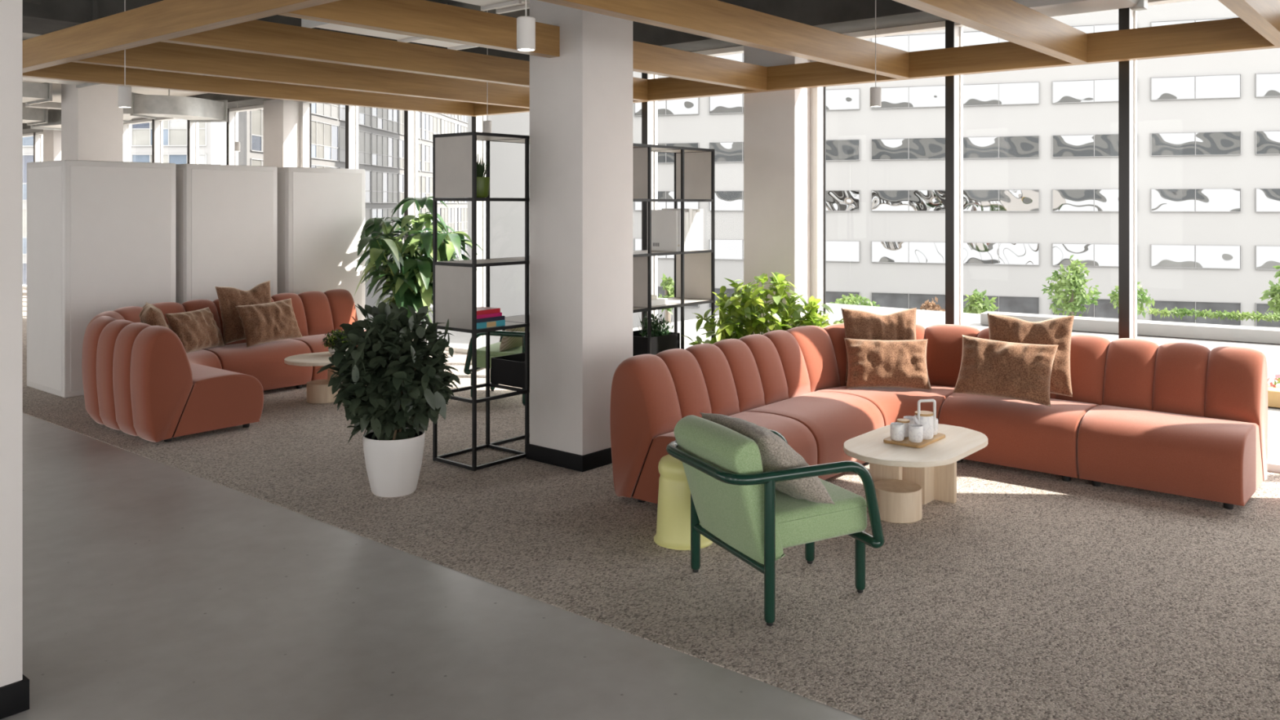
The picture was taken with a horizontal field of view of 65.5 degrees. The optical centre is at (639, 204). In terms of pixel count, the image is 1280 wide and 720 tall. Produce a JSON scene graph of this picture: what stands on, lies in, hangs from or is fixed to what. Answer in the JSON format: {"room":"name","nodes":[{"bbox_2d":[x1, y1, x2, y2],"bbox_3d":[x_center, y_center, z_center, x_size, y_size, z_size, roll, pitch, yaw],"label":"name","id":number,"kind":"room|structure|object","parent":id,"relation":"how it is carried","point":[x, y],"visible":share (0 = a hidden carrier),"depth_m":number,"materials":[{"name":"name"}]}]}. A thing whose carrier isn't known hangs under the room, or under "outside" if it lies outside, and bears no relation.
{"room":"common room","nodes":[
{"label":"common room","id":0,"kind":"room"},
{"bbox_2d":[22,32,206,109],"bbox_3d":[-11.966,-1.750,11.412,15.000,0.500,12.160,0,0,40],"label":"ceiling","id":1,"kind":"structure","parent":0,"point":[56,87],"depth_m":13.27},
{"bbox_2d":[22,102,48,125],"bbox_3d":[-9.405,-1.282,11.513,0.650,0.435,4.430,0,0,40],"label":"air duct","id":2,"kind":"object","parent":1,"relation":"hanging from","point":[31,116],"visible":0.52,"depth_m":12.94,"materials":[{"name":"metal"}]},
{"bbox_2d":[22,81,52,105],"bbox_3d":[-7.820,-1.312,9.667,0.650,0.375,3.630,0,0,40],"label":"air duct","id":3,"kind":"object","parent":1,"relation":"hanging from","point":[33,93],"visible":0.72,"depth_m":10.80,"materials":[{"name":"metal"}]},
{"bbox_2d":[25,102,61,109],"bbox_3d":[-7.098,-1.348,12.713,0.180,0.304,1.300,0,0,40],"label":"ceiling light","id":4,"kind":"object","parent":1,"relation":"hanging from","point":[54,105],"visible":0.21,"depth_m":12.31,"materials":[{"name":"grey metal"}]},
{"bbox_2d":[22,76,100,88],"bbox_3d":[-6.426,-1.327,8.371,0.650,0.345,3.430,0,0,40],"label":"air duct","id":5,"kind":"object","parent":1,"relation":"hanging from","point":[78,84],"visible":0.1,"depth_m":9.60,"materials":[{"name":"metal"}]},
{"bbox_2d":[30,89,227,130],"bbox_3d":[-6.805,-1.262,12.604,3.399,0.475,1.194,0,0,28],"label":"air duct","id":6,"kind":"object","parent":1,"relation":"hanging from","point":[194,109],"visible":0.46,"depth_m":11.80,"materials":[{"name":"metal"}]},
{"bbox_2d":[22,0,339,72],"bbox_3d":[-0.968,-0.996,4.049,9.080,0.185,0.090,0,0,40],"label":"beam","id":7,"kind":"structure","parent":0,"point":[165,20],"depth_m":5.46,"materials":[{"name":"brown wood"}]},
{"bbox_2d":[72,41,529,108],"bbox_3d":[-2.242,-0.996,7.880,0.090,0.185,4.155,0,0,40],"label":"beam","id":8,"kind":"structure","parent":7,"relation":"attached to","point":[159,55],"depth_m":7.48,"materials":[{"name":"brown wood"}]},
{"bbox_2d":[328,346,348,355],"bbox_3d":[-2.482,1.211,8.241,0.190,0.058,0.190,0,0,40],"label":"plant pot","id":9,"kind":"object","parent":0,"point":[331,349],"depth_m":8.17,"materials":[{"name":"white ceramic"}]},
{"bbox_2d":[362,426,425,497],"bbox_3d":[-1.370,1.438,5.545,0.338,0.324,0.338,0,0,40],"label":"pot","id":10,"kind":"object","parent":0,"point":[393,463],"depth_m":5.42,"materials":[{"name":"ceramic"}]},
{"bbox_2d":[426,0,529,17],"bbox_3d":[-0.458,-1.875,1.791,15.000,0.250,12.160,0,0,40],"label":"ceiling","id":11,"kind":"structure","parent":0,"point":[516,14],"depth_m":8.90,"materials":[{"name":"paint"}]},
{"bbox_2d":[118,0,131,107],"bbox_3d":[-3.079,-1.165,5.950,0.072,1.170,0.072,0,0,40],"label":"pendant lamp","id":12,"kind":"object","parent":11,"relation":"hanging from","point":[124,91],"visible":1,"depth_m":5.92,"materials":[{"name":"white"}]},
{"bbox_2d":[22,0,435,47],"bbox_3d":[-4.000,-1.538,8.233,0.830,0.425,5.130,0,0,40],"label":"air duct","id":13,"kind":"object","parent":11,"relation":"hanging from","point":[51,15],"visible":0.07,"depth_m":7.47,"materials":[{"name":"metal"}]},
{"bbox_2d":[301,3,478,50],"bbox_3d":[-2.032,-1.562,8.249,0.390,0.375,1.480,0,0,40],"label":"air duct","id":14,"kind":"object","parent":11,"relation":"hanging from","point":[304,23],"visible":0.23,"depth_m":8.21,"materials":[{"name":"white metal"}]},
{"bbox_2d":[452,0,529,13],"bbox_3d":[-1.247,-1.562,6.615,0.390,0.375,1.180,0,0,40],"label":"air duct","id":15,"kind":"object","parent":11,"relation":"hanging from","point":[501,6],"visible":0.83,"depth_m":6.94,"materials":[{"name":"white metal"}]},
{"bbox_2d":[516,0,535,51],"bbox_3d":[-0.441,-1.173,3.850,0.072,1.153,0.072,0,0,40],"label":"pendant lamp","id":16,"kind":"object","parent":11,"relation":"hanging from","point":[526,25],"visible":1,"depth_m":3.82,"materials":[{"name":"white"}]},
{"bbox_2d":[870,0,881,106],"bbox_3d":[1.539,-1.194,6.500,0.072,1.112,0.072,0,0,40],"label":"pendant lamp","id":17,"kind":"object","parent":11,"relation":"hanging from","point":[875,92],"visible":1,"depth_m":6.47,"materials":[{"name":"white"}]},
{"bbox_2d":[1012,0,1147,17],"bbox_3d":[2.685,-1.470,6.150,0.730,0.560,0.440,0,0,40],"label":"ventilation unit","id":18,"kind":"object","parent":11,"relation":"hanging from","point":[1050,8],"visible":0.73,"depth_m":6.05,"materials":[{"name":"grey metal"}]},
{"bbox_2d":[22,0,948,133],"bbox_3d":[-2.501,-1.546,11.040,30.000,0.408,0.590,0,0,40],"label":"beam","id":19,"kind":"structure","parent":0,"point":[841,16],"depth_m":7.61,"materials":[{"name":"concrete"}]},
{"bbox_2d":[0,288,1279,719],"bbox_3d":[-6.212,1.750,6.601,30.000,0.300,12.160,0,0,40],"label":"floor","id":20,"kind":"structure","parent":0,"point":[1029,595],"depth_m":4.07,"materials":[{"name":"carpet"}]},
{"bbox_2d":[0,0,29,719],"bbox_3d":[-2.276,-0.080,3.125,0.488,3.360,0.483,0,0,40],"label":"column","id":21,"kind":"structure","parent":20,"relation":"on","point":[14,685],"depth_m":3.12,"materials":[{"name":"white paint"}]},
{"bbox_2d":[22,132,40,288],"bbox_3d":[-11.713,0.129,19.006,1.244,2.942,0.135,0,0,40],"label":"window","id":22,"kind":"structure","parent":20,"relation":"on","point":[37,138],"depth_m":18.61,"materials":[{"name":"white glass"}]},
{"bbox_2d":[43,129,61,161],"bbox_3d":[-10.328,0.100,17.675,0.482,3.000,0.330,0,0,40],"label":"column","id":23,"kind":"structure","parent":20,"relation":"on","point":[51,138],"depth_m":17.48,"materials":[{"name":"white paint"}]},
{"bbox_2d":[61,84,123,161],"bbox_3d":[-6.099,0.050,11.083,0.492,3.100,0.499,0,0,40],"label":"column","id":24,"kind":"structure","parent":20,"relation":"on","point":[92,117],"depth_m":10.92,"materials":[{"name":"white paint"}]},
{"bbox_2d":[26,160,175,397],"bbox_3d":[-4.775,0.616,8.833,0.850,1.968,0.929,0,0,40],"label":"partition panel","id":25,"kind":"object","parent":20,"relation":"on","point":[101,234],"visible":0.85,"depth_m":8.49,"materials":[{"name":"fabric"}]},
{"bbox_2d":[123,124,128,161],"bbox_3d":[-8.817,0.129,16.585,1.194,2.942,0.135,0,0,40],"label":"window","id":26,"kind":"structure","parent":20,"relation":"on","point":[125,126],"depth_m":16.20,"materials":[{"name":"white metal"}]},
{"bbox_2d":[123,118,160,162],"bbox_3d":[-7.935,0.129,15.847,1.194,2.942,0.135,0,0,40],"label":"window","id":27,"kind":"structure","parent":20,"relation":"on","point":[156,125],"depth_m":15.47,"materials":[{"name":"white metal"}]},
{"bbox_2d":[155,116,195,164],"bbox_3d":[-7.053,0.129,15.110,1.194,2.942,0.135,0,0,40],"label":"window","id":28,"kind":"structure","parent":20,"relation":"on","point":[191,126],"depth_m":14.72,"materials":[{"name":"white metal"}]},
{"bbox_2d":[195,108,235,164],"bbox_3d":[-6.171,0.129,14.372,1.194,2.942,0.135,0,0,40],"label":"window","id":29,"kind":"structure","parent":20,"relation":"on","point":[230,124],"depth_m":13.98,"materials":[{"name":"white metal"}]},
{"bbox_2d":[81,288,365,442],"bbox_3d":[-3.108,1.211,8.180,1.902,0.778,2.722,0,0,40],"label":"sectional sofa","id":30,"kind":"object","parent":20,"relation":"on","point":[140,379],"visible":0.73,"depth_m":6.99,"materials":[{"name":"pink fabric"}]},
{"bbox_2d":[139,302,168,328],"bbox_3d":[-3.620,0.968,7.457,0.227,0.444,0.460,0,0,-30],"label":"cushion","id":31,"kind":"object","parent":30,"relation":"on","point":[150,314],"visible":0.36,"depth_m":7.28,"materials":[{"name":"brown fabric"}]},
{"bbox_2d":[164,306,225,353],"bbox_3d":[-3.647,1.033,8.172,0.231,0.324,0.531,0,0,14],"label":"cushion","id":32,"kind":"object","parent":30,"relation":"on","point":[197,330],"visible":0.89,"depth_m":8.08,"materials":[{"name":"orange fabric"}]},
{"bbox_2d":[215,280,271,344],"bbox_3d":[-3.409,0.933,8.650,0.203,0.514,0.526,0,0,42],"label":"cushion","id":33,"kind":"object","parent":30,"relation":"on","point":[228,298],"visible":0.6,"depth_m":8.52,"materials":[{"name":"orange fabric"}]},
{"bbox_2d":[235,297,302,346],"bbox_3d":[-3.188,1.013,8.570,0.226,0.363,0.564,0,0,40],"label":"cushion","id":34,"kind":"object","parent":30,"relation":"on","point":[261,323],"visible":1,"depth_m":8.50,"materials":[{"name":"orange fabric"}]},
{"bbox_2d":[175,163,277,304],"bbox_3d":[-4.133,0.616,9.601,0.850,1.968,0.899,0,0,40],"label":"partition panel","id":35,"kind":"object","parent":20,"relation":"on","point":[226,215],"visible":0.38,"depth_m":9.26,"materials":[{"name":"fabric"}]},
{"bbox_2d":[230,104,263,164],"bbox_3d":[-5.217,0.129,13.575,1.380,2.942,0.135,0,0,40],"label":"window","id":36,"kind":"structure","parent":20,"relation":"on","point":[261,106],"depth_m":13.93,"materials":[{"name":"white metal"}]},
{"bbox_2d":[263,99,300,167],"bbox_3d":[-4.597,0.100,12.884,0.482,3.000,0.330,0,0,40],"label":"column","id":37,"kind":"structure","parent":20,"relation":"on","point":[282,117],"depth_m":12.72,"materials":[{"name":"white paint"}]},
{"bbox_2d":[277,166,364,328],"bbox_3d":[-3.487,0.616,10.373,0.850,1.968,0.893,0,0,40],"label":"partition panel","id":38,"kind":"object","parent":20,"relation":"on","point":[321,211],"visible":0.42,"depth_m":10.02,"materials":[{"name":"fabric"}]},
{"bbox_2d":[284,351,366,404],"bbox_3d":[-2.426,1.420,8.175,0.950,0.360,0.576,0,0,-36],"label":"coffee table","id":39,"kind":"object","parent":20,"relation":"on","point":[318,392],"visible":0.48,"depth_m":7.99,"materials":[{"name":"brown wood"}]},
{"bbox_2d":[321,328,350,355],"bbox_3d":[-2.479,1.133,8.233,0.286,0.214,0.303,0,0,40],"label":"plant","id":40,"kind":"object","parent":39,"relation":"on","point":[331,348],"visible":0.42,"depth_m":8.19,"materials":[{"name":"green plant"}]},
{"bbox_2d":[300,101,355,168],"bbox_3d":[-3.912,0.129,12.483,1.106,2.942,0.135,0,0,40],"label":"window","id":41,"kind":"structure","parent":20,"relation":"on","point":[305,107],"depth_m":12.75,"materials":[{"name":"white metal"}]},
{"bbox_2d":[355,106,414,244],"bbox_3d":[-3.058,0.129,11.770,1.208,2.942,0.135,0,0,40],"label":"window","id":42,"kind":"structure","parent":20,"relation":"on","point":[409,116],"depth_m":11.37,"materials":[{"name":"white metal"}]},
{"bbox_2d":[316,301,460,497],"bbox_3d":[-1.363,1.070,5.539,0.774,1.060,0.764,0,0,5],"label":"potted plant","id":43,"kind":"object","parent":20,"relation":"on","point":[397,371],"visible":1,"depth_m":5.39,"materials":[{"name":"green plant"}]},
{"bbox_2d":[348,196,483,342],"bbox_3d":[-2.305,0.761,9.937,1.303,1.677,1.318,0,0,-37],"label":"pot plant","id":44,"kind":"object","parent":20,"relation":"on","point":[412,286],"visible":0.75,"depth_m":9.79,"materials":[{"name":"green plant"}]},
{"bbox_2d":[414,111,483,353],"bbox_3d":[-2.162,0.129,11.020,1.218,2.942,0.135,0,0,40],"label":"window","id":45,"kind":"structure","parent":20,"relation":"on","point":[477,122],"depth_m":10.64,"materials":[{"name":"glass"}]},
{"bbox_2d":[483,115,486,346],"bbox_3d":[-1.262,0.129,10.268,1.218,2.942,0.135,0,0,40],"label":"window","id":46,"kind":"structure","parent":20,"relation":"on","point":[484,117],"depth_m":10.66,"materials":[{"name":"glass"}]},
{"bbox_2d":[463,326,529,405],"bbox_3d":[-0.999,1.247,8.261,0.712,0.706,0.647,0,0,17],"label":"armchair","id":47,"kind":"object","parent":20,"relation":"on","point":[495,352],"visible":0.27,"depth_m":8.05,"materials":[{"name":"fabric"}]},
{"bbox_2d":[499,327,524,351],"bbox_3d":[-1.020,1.072,8.267,0.176,0.247,0.461,0,0,16],"label":"cushion","id":48,"kind":"object","parent":47,"relation":"on","point":[507,342],"visible":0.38,"depth_m":8.09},
{"bbox_2d":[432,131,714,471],"bbox_3d":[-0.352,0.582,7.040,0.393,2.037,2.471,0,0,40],"label":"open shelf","id":49,"kind":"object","parent":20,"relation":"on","point":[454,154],"visible":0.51,"depth_m":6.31,"materials":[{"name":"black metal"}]},
{"bbox_2d":[476,150,489,197],"bbox_3d":[-1.023,-0.195,6.214,0.175,0.310,0.168,0,0,40],"label":"potted plant","id":50,"kind":"object","parent":49,"relation":"on","point":[482,182],"visible":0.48,"depth_m":6.16,"materials":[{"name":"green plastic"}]},
{"bbox_2d":[476,320,505,328],"bbox_3d":[-0.981,0.738,6.169,0.171,0.036,0.236,0,0,40],"label":"book","id":51,"kind":"object","parent":49,"relation":"on","point":[500,322],"visible":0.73,"depth_m":6.11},
{"bbox_2d":[476,315,504,323],"bbox_3d":[-0.980,0.707,6.172,0.165,0.024,0.229,0,0,40],"label":"book","id":52,"kind":"object","parent":51,"relation":"on","point":[500,317],"visible":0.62,"depth_m":6.12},
{"bbox_2d":[476,312,502,319],"bbox_3d":[-0.989,0.684,6.165,0.160,0.022,0.216,0,0,38],"label":"book","id":53,"kind":"object","parent":52,"relation":"on","point":[495,314],"visible":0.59,"depth_m":6.12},
{"bbox_2d":[476,306,500,315],"bbox_3d":[-0.997,0.660,6.161,0.155,0.026,0.216,0,0,36],"label":"book","id":54,"kind":"object","parent":53,"relation":"on","point":[480,310],"visible":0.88,"depth_m":6.15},
{"bbox_2d":[491,338,529,388],"bbox_3d":[-0.689,0.974,6.593,0.399,0.405,0.431,0,0,40],"label":"box","id":55,"kind":"object","parent":49,"relation":"on","point":[508,370],"visible":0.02,"depth_m":6.47,"materials":[{"name":"metal"}]},
{"bbox_2d":[632,309,679,355],"bbox_3d":[0.080,0.979,7.537,0.366,0.394,0.417,0,0,40],"label":"planter box","id":56,"kind":"object","parent":49,"relation":"on","point":[663,340],"visible":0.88,"depth_m":7.47,"materials":[{"name":"metal"}]},
{"bbox_2d":[651,209,680,251],"bbox_3d":[0.191,0.201,7.648,0.271,0.315,0.051,0,0,40],"label":"binder","id":57,"kind":"object","parent":49,"relation":"on","point":[665,224],"visible":0.89,"depth_m":7.61,"materials":[{"name":"cardboard"}]},
{"bbox_2d":[662,208,692,250],"bbox_3d":[0.288,0.196,7.765,0.271,0.325,0.044,0,0,40],"label":"binder","id":58,"kind":"object","parent":49,"relation":"on","point":[690,211],"visible":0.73,"depth_m":7.68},
{"bbox_2d":[684,212,688,251],"bbox_3d":[0.258,0.208,7.729,0.271,0.300,0.044,0,0,40],"label":"binder","id":59,"kind":"object","parent":49,"relation":"on","point":[686,214],"visible":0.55,"depth_m":7.64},
{"bbox_2d":[692,210,696,250],"bbox_3d":[0.319,0.203,7.801,0.271,0.310,0.044,0,0,40],"label":"binder","id":60,"kind":"object","parent":49,"relation":"on","point":[694,212],"visible":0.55,"depth_m":7.71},
{"bbox_2d":[692,208,702,250],"bbox_3d":[0.380,0.199,7.874,0.271,0.320,0.044,0,0,40],"label":"binder","id":61,"kind":"object","parent":49,"relation":"on","point":[700,211],"visible":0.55,"depth_m":7.79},
{"bbox_2d":[696,212,699,250],"bbox_3d":[0.349,0.211,7.838,0.271,0.295,0.044,0,0,40],"label":"binder","id":62,"kind":"object","parent":49,"relation":"on","point":[697,213],"visible":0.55,"depth_m":7.75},
{"bbox_2d":[525,0,632,471],"bbox_3d":[-0.370,-0.080,6.293,0.488,3.360,0.499,0,0,40],"label":"column","id":63,"kind":"structure","parent":20,"relation":"on","point":[581,98],"depth_m":6.12,"materials":[{"name":"white paint"}]},
{"bbox_2d":[279,0,559,57],"bbox_3d":[-1.110,-0.996,5.415,0.090,0.185,1.825,0,0,40],"label":"beam","id":64,"kind":"structure","parent":63,"relation":"attached to","point":[424,19],"depth_m":5.35,"materials":[{"name":"brown wood"}]},
{"bbox_2d":[632,40,766,90],"bbox_3d":[0.374,-0.996,7.190,0.090,0.185,1.859,0,0,40],"label":"beam","id":65,"kind":"structure","parent":63,"relation":"attached to","point":[651,59],"depth_m":7.16,"materials":[{"name":"brown wood"}]},
{"bbox_2d":[641,72,653,327],"bbox_3d":[-0.355,0.129,9.510,1.234,2.942,0.135,0,0,40],"label":"window","id":66,"kind":"structure","parent":20,"relation":"on","point":[647,108],"depth_m":9.11,"materials":[{"name":"glass"}]},
{"bbox_2d":[653,454,712,550],"bbox_3d":[0.208,1.400,4.747,0.286,0.400,0.286,0,0,40],"label":"stool","id":67,"kind":"object","parent":20,"relation":"on","point":[673,509],"visible":0.54,"depth_m":4.64,"materials":[{"name":"yellow paint"}]},
{"bbox_2d":[653,45,743,317],"bbox_3d":[0.564,0.129,8.741,1.252,2.942,0.135,0,0,40],"label":"window","id":68,"kind":"structure","parent":20,"relation":"on","point":[735,50],"depth_m":9.15,"materials":[{"name":"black metal"}]},
{"bbox_2d":[684,271,844,345],"bbox_3d":[0.941,1.046,7.359,1.264,1.109,0.577,0,0,-1],"label":"potted plant","id":69,"kind":"object","parent":20,"relation":"on","point":[730,325],"visible":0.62,"depth_m":7.26,"materials":[{"name":"green plant"}]},
{"bbox_2d":[666,414,884,626],"bbox_3d":[0.530,1.247,4.134,0.712,0.706,0.647,0,0,-25],"label":"armchair","id":70,"kind":"object","parent":20,"relation":"on","point":[735,504],"visible":0.96,"depth_m":3.93,"materials":[{"name":"fabric"}]},
{"bbox_2d":[699,412,834,504],"bbox_3d":[0.513,1.044,4.126,0.317,0.319,0.586,0,0,-23],"label":"cushion","id":71,"kind":"object","parent":70,"relation":"on","point":[776,454],"visible":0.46,"depth_m":3.91,"materials":[{"name":"grey fabric"}]},
{"bbox_2d":[743,45,810,334],"bbox_3d":[1.135,0.100,8.091,0.482,3.000,0.330,0,0,40],"label":"column","id":72,"kind":"structure","parent":20,"relation":"on","point":[777,123],"depth_m":7.95,"materials":[{"name":"white paint"}]},
{"bbox_2d":[471,17,1279,116],"bbox_3d":[1.755,-0.996,7.306,9.080,0.185,0.090,0,0,40],"label":"beam","id":73,"kind":"structure","parent":72,"relation":"attached to","point":[1233,34],"depth_m":6.71,"materials":[{"name":"brown wood"}]},
{"bbox_2d":[22,62,474,115],"bbox_3d":[-3.055,-0.996,8.560,0.090,0.185,4.155,0,0,40],"label":"beam","id":74,"kind":"structure","parent":73,"relation":"attached to","point":[70,71],"depth_m":8.21,"materials":[{"name":"brown wood"}]},
{"bbox_2d":[161,19,647,101],"bbox_3d":[-1.298,-0.996,7.092,0.090,0.185,4.155,0,0,40],"label":"beam","id":75,"kind":"structure","parent":73,"relation":"attached to","point":[257,37],"depth_m":6.43,"materials":[{"name":"brown wood"}]},
{"bbox_2d":[537,0,908,79],"bbox_3d":[0.554,-0.996,5.543,0.090,0.185,4.155,0,0,40],"label":"beam","id":76,"kind":"structure","parent":73,"relation":"attached to","point":[717,20],"depth_m":5.58,"materials":[{"name":"brown wood"}]},
{"bbox_2d":[893,0,1087,63],"bbox_3d":[1.479,-0.996,4.769,0.090,0.185,4.155,0,0,40],"label":"beam","id":77,"kind":"structure","parent":73,"relation":"attached to","point":[1010,20],"depth_m":5.36,"materials":[{"name":"brown wood"}]},
{"bbox_2d":[1217,0,1279,45],"bbox_3d":[2.326,-0.996,4.061,0.090,0.185,4.155,0,0,40],"label":"beam","id":78,"kind":"structure","parent":73,"relation":"attached to","point":[1262,15],"depth_m":4.91,"materials":[{"name":"brown wood"}]},
{"bbox_2d":[810,20,959,324],"bbox_3d":[1.863,0.129,7.655,1.218,2.942,0.135,0,0,40],"label":"window","id":79,"kind":"structure","parent":20,"relation":"on","point":[818,95],"depth_m":7.52,"materials":[{"name":"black metal"}]},
{"bbox_2d":[843,423,987,523],"bbox_3d":[1.450,1.420,5.219,0.576,0.360,0.950,0,0,40],"label":"coffee table","id":80,"kind":"object","parent":20,"relation":"on","point":[905,479],"visible":0.8,"depth_m":5.10,"materials":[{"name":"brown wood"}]},
{"bbox_2d":[883,432,945,448],"bbox_3d":[1.448,1.233,5.248,0.210,0.014,0.330,0,0,40],"label":"tray","id":81,"kind":"object","parent":80,"relation":"on","point":[905,442],"visible":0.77,"depth_m":5.15,"materials":[{"name":"brown wood"}]},
{"bbox_2d":[890,422,904,440],"bbox_3d":[1.341,1.185,5.185,0.073,0.084,0.073,0,0,40],"label":"cup","id":82,"kind":"object","parent":81,"relation":"on","point":[897,428],"visible":1,"depth_m":5.16,"materials":[{"name":"ceramic"}]},
{"bbox_2d":[896,418,910,437],"bbox_3d":[1.393,1.183,5.268,0.068,0.088,0.068,0,0,40],"label":"lidded jar","id":83,"kind":"object","parent":81,"relation":"on","point":[905,421],"visible":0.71,"depth_m":5.24,"materials":[{"name":"ceramic"}]},
{"bbox_2d":[908,423,923,442],"bbox_3d":[1.426,1.185,5.146,0.073,0.084,0.073,0,0,40],"label":"cup","id":84,"kind":"object","parent":81,"relation":"on","point":[915,430],"visible":1,"depth_m":5.12,"materials":[{"name":"ceramic"}]},
{"bbox_2d":[912,399,936,439],"bbox_3d":[1.476,1.123,5.220,0.132,0.207,0.098,0,0,-22],"label":"teapot","id":85,"kind":"object","parent":81,"relation":"on","point":[926,419],"visible":0.91,"depth_m":5.19,"materials":[{"name":"ceramic"}]},
{"bbox_2d":[609,323,1267,509],"bbox_3d":[1.728,1.211,5.596,2.722,0.778,2.722,0,0,40],"label":"sectional sofa","id":86,"kind":"object","parent":20,"relation":"on","point":[1189,420],"visible":0.7,"depth_m":5.72,"materials":[{"name":"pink fabric"}]},
{"bbox_2d":[840,307,916,382],"bbox_3d":[1.630,0.947,6.717,0.520,0.485,0.214,0,0,-2],"label":"cushion","id":87,"kind":"object","parent":86,"relation":"on","point":[900,325],"visible":0.4,"depth_m":6.70,"materials":[{"name":"orange fabric"}]},
{"bbox_2d":[844,337,932,390],"bbox_3d":[1.614,1.040,6.501,0.545,0.311,0.220,0,0,6],"label":"cushion","id":88,"kind":"object","parent":86,"relation":"on","point":[872,363],"visible":1,"depth_m":6.44,"materials":[{"name":"orange fabric"}]},
{"bbox_2d":[952,334,1058,406],"bbox_3d":[2.237,1.012,6.106,0.590,0.365,0.224,0,0,35],"label":"cushion","id":89,"kind":"object","parent":86,"relation":"on","point":[1021,371],"visible":1,"depth_m":6.04,"materials":[{"name":"orange fabric"}]},
{"bbox_2d":[987,312,1074,396],"bbox_3d":[2.444,0.939,6.260,0.545,0.503,0.208,0,0,35],"label":"cushion","id":90,"kind":"object","parent":86,"relation":"on","point":[1056,331],"visible":0.52,"depth_m":6.17,"materials":[{"name":"orange fabric"}]},
{"bbox_2d":[955,7,1133,338],"bbox_3d":[2.764,0.129,6.902,1.220,2.942,0.135,0,0,40],"label":"window","id":91,"kind":"structure","parent":20,"relation":"on","point":[1125,15],"depth_m":6.50,"materials":[{"name":"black metal"}]},
{"bbox_2d":[1133,0,1279,472],"bbox_3d":[3.666,0.129,6.147,1.220,2.942,0.135,0,0,40],"label":"window","id":92,"kind":"structure","parent":20,"relation":"on","point":[1273,465],"depth_m":6.54,"materials":[{"name":"glass"}]},
{"label":"outside","id":93,"kind":"structure","parent":0,"visible":0},
{"bbox_2d":[632,302,1279,460],"bbox_3d":[9.230,1.965,7.142,23.000,0.470,8.200,0,0,40],"label":"floor","id":94,"kind":"structure","parent":93,"point":[925,318],"depth_m":12.93,"materials":[{"name":"concrete"}]},
{"bbox_2d":[980,311,1279,344],"bbox_3d":[7.455,1.637,12.704,5.992,0.165,0.350,0,0,33],"label":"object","id":95,"kind":"structure","parent":94,"relation":"on","point":[1144,327],"depth_m":12.88,"materials":[{"name":"white"}]},
{"bbox_2d":[1267,373,1279,408],"bbox_3d":[5.503,1.595,8.603,2.400,0.249,0.448,0,0,40],"label":"trough","id":96,"kind":"object","parent":94,"relation":"on","point":[1273,388],"visible":0.07,"depth_m":8.44,"materials":[{"name":"beige wood"}]},
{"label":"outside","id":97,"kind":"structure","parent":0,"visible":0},
{"bbox_2d":[365,303,502,346],"bbox_3d":[15.299,9.000,96.246,260.000,0.400,152.700,0,0,40],"label":"ground","id":98,"kind":"structure","parent":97,"point":[462,339],"depth_m":65.74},
{"bbox_2d":[22,119,220,284],"bbox_3d":[-40.216,-5.100,56.177,33.400,28.200,1.201,0,0,3],"label":"apartment building","id":99,"kind":"structure","parent":98,"relation":"on","point":[175,131],"depth_m":54.85,"materials":[{"name":"stone"}]},
{"bbox_2d":[238,102,467,319],"bbox_3d":[-19.830,-4.900,106.499,1.201,27.800,100.200,0,0,3],"label":"apartment building","id":100,"kind":"structure","parent":98,"relation":"on","point":[380,131],"depth_m":79.46,"materials":[{"name":"concrete"}]},
{"bbox_2d":[657,273,674,322],"bbox_3d":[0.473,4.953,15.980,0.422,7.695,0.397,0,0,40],"label":"street tree","id":101,"kind":"object","parent":98,"relation":"on","point":[667,284],"visible":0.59,"depth_m":15.98,"materials":[{"name":"green plant"}]},
{"bbox_2d":[467,0,1279,328],"bbox_3d":[20.599,-6.700,68.109,66.388,31.400,12.000,0,0,19],"label":"office building","id":102,"kind":"structure","parent":98,"relation":"on","point":[1041,145],"depth_m":60.86,"materials":[{"name":"white concrete"}]},
{"bbox_2d":[1041,254,1101,316],"bbox_3d":[9.529,4.959,21.977,1.206,7.682,1.204,0,0,40],"label":"street tree","id":103,"kind":"object","parent":98,"relation":"on","point":[1074,282],"visible":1,"depth_m":21.88,"materials":[{"name":"green plant"}]},
{"bbox_2d":[1106,281,1155,318],"bbox_3d":[11.837,5.308,24.061,0.966,6.985,1.094,0,0,-2],"label":"street tree","id":104,"kind":"object","parent":98,"relation":"on","point":[1113,295],"visible":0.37,"depth_m":23.91,"materials":[{"name":"green plant"}]},
{"bbox_2d":[1258,265,1279,322],"bbox_3d":[12.273,4.971,19.029,0.734,7.658,0.716,0,0,40],"label":"street tree","id":105,"kind":"object","parent":98,"relation":"on","point":[1274,291],"visible":0.94,"depth_m":19.03,"materials":[{"name":"green plant"}]},
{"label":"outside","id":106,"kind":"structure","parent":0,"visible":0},
{"bbox_2d":[1138,306,1279,322],"bbox_3d":[9.104,1.556,13.509,4.178,0.179,0.392,0,0,27],"label":"hedge","id":107,"kind":"object","parent":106,"point":[1165,312],"visible":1,"depth_m":13.98,"materials":[{"name":"green plant"}]},
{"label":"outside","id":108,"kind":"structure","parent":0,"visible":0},
{"bbox_2d":[963,288,998,314],"bbox_3d":[6.461,2.127,19.003,0.824,1.028,0.829,0,0,9],"label":"shrub","id":109,"kind":"object","parent":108,"point":[974,308],"visible":0.35,"depth_m":18.89,"materials":[{"name":"green plant"}]},
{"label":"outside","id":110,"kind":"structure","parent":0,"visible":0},
{"bbox_2d":[917,297,945,311],"bbox_3d":[6.431,2.557,22.003,0.943,1.046,1.021,0,0,-26],"label":"shrub","id":111,"kind":"object","parent":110,"point":[930,306],"visible":0.2,"depth_m":21.96,"materials":[{"name":"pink plant"}]},
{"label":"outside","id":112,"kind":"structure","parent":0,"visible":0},
{"bbox_2d":[829,293,880,306],"bbox_3d":[4.538,2.174,20.980,1.254,0.613,1.213,0,0,40],"label":"shrub","id":113,"kind":"object","parent":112,"point":[854,300],"visible":0.33,"depth_m":20.82,"materials":[{"name":"green plant"}]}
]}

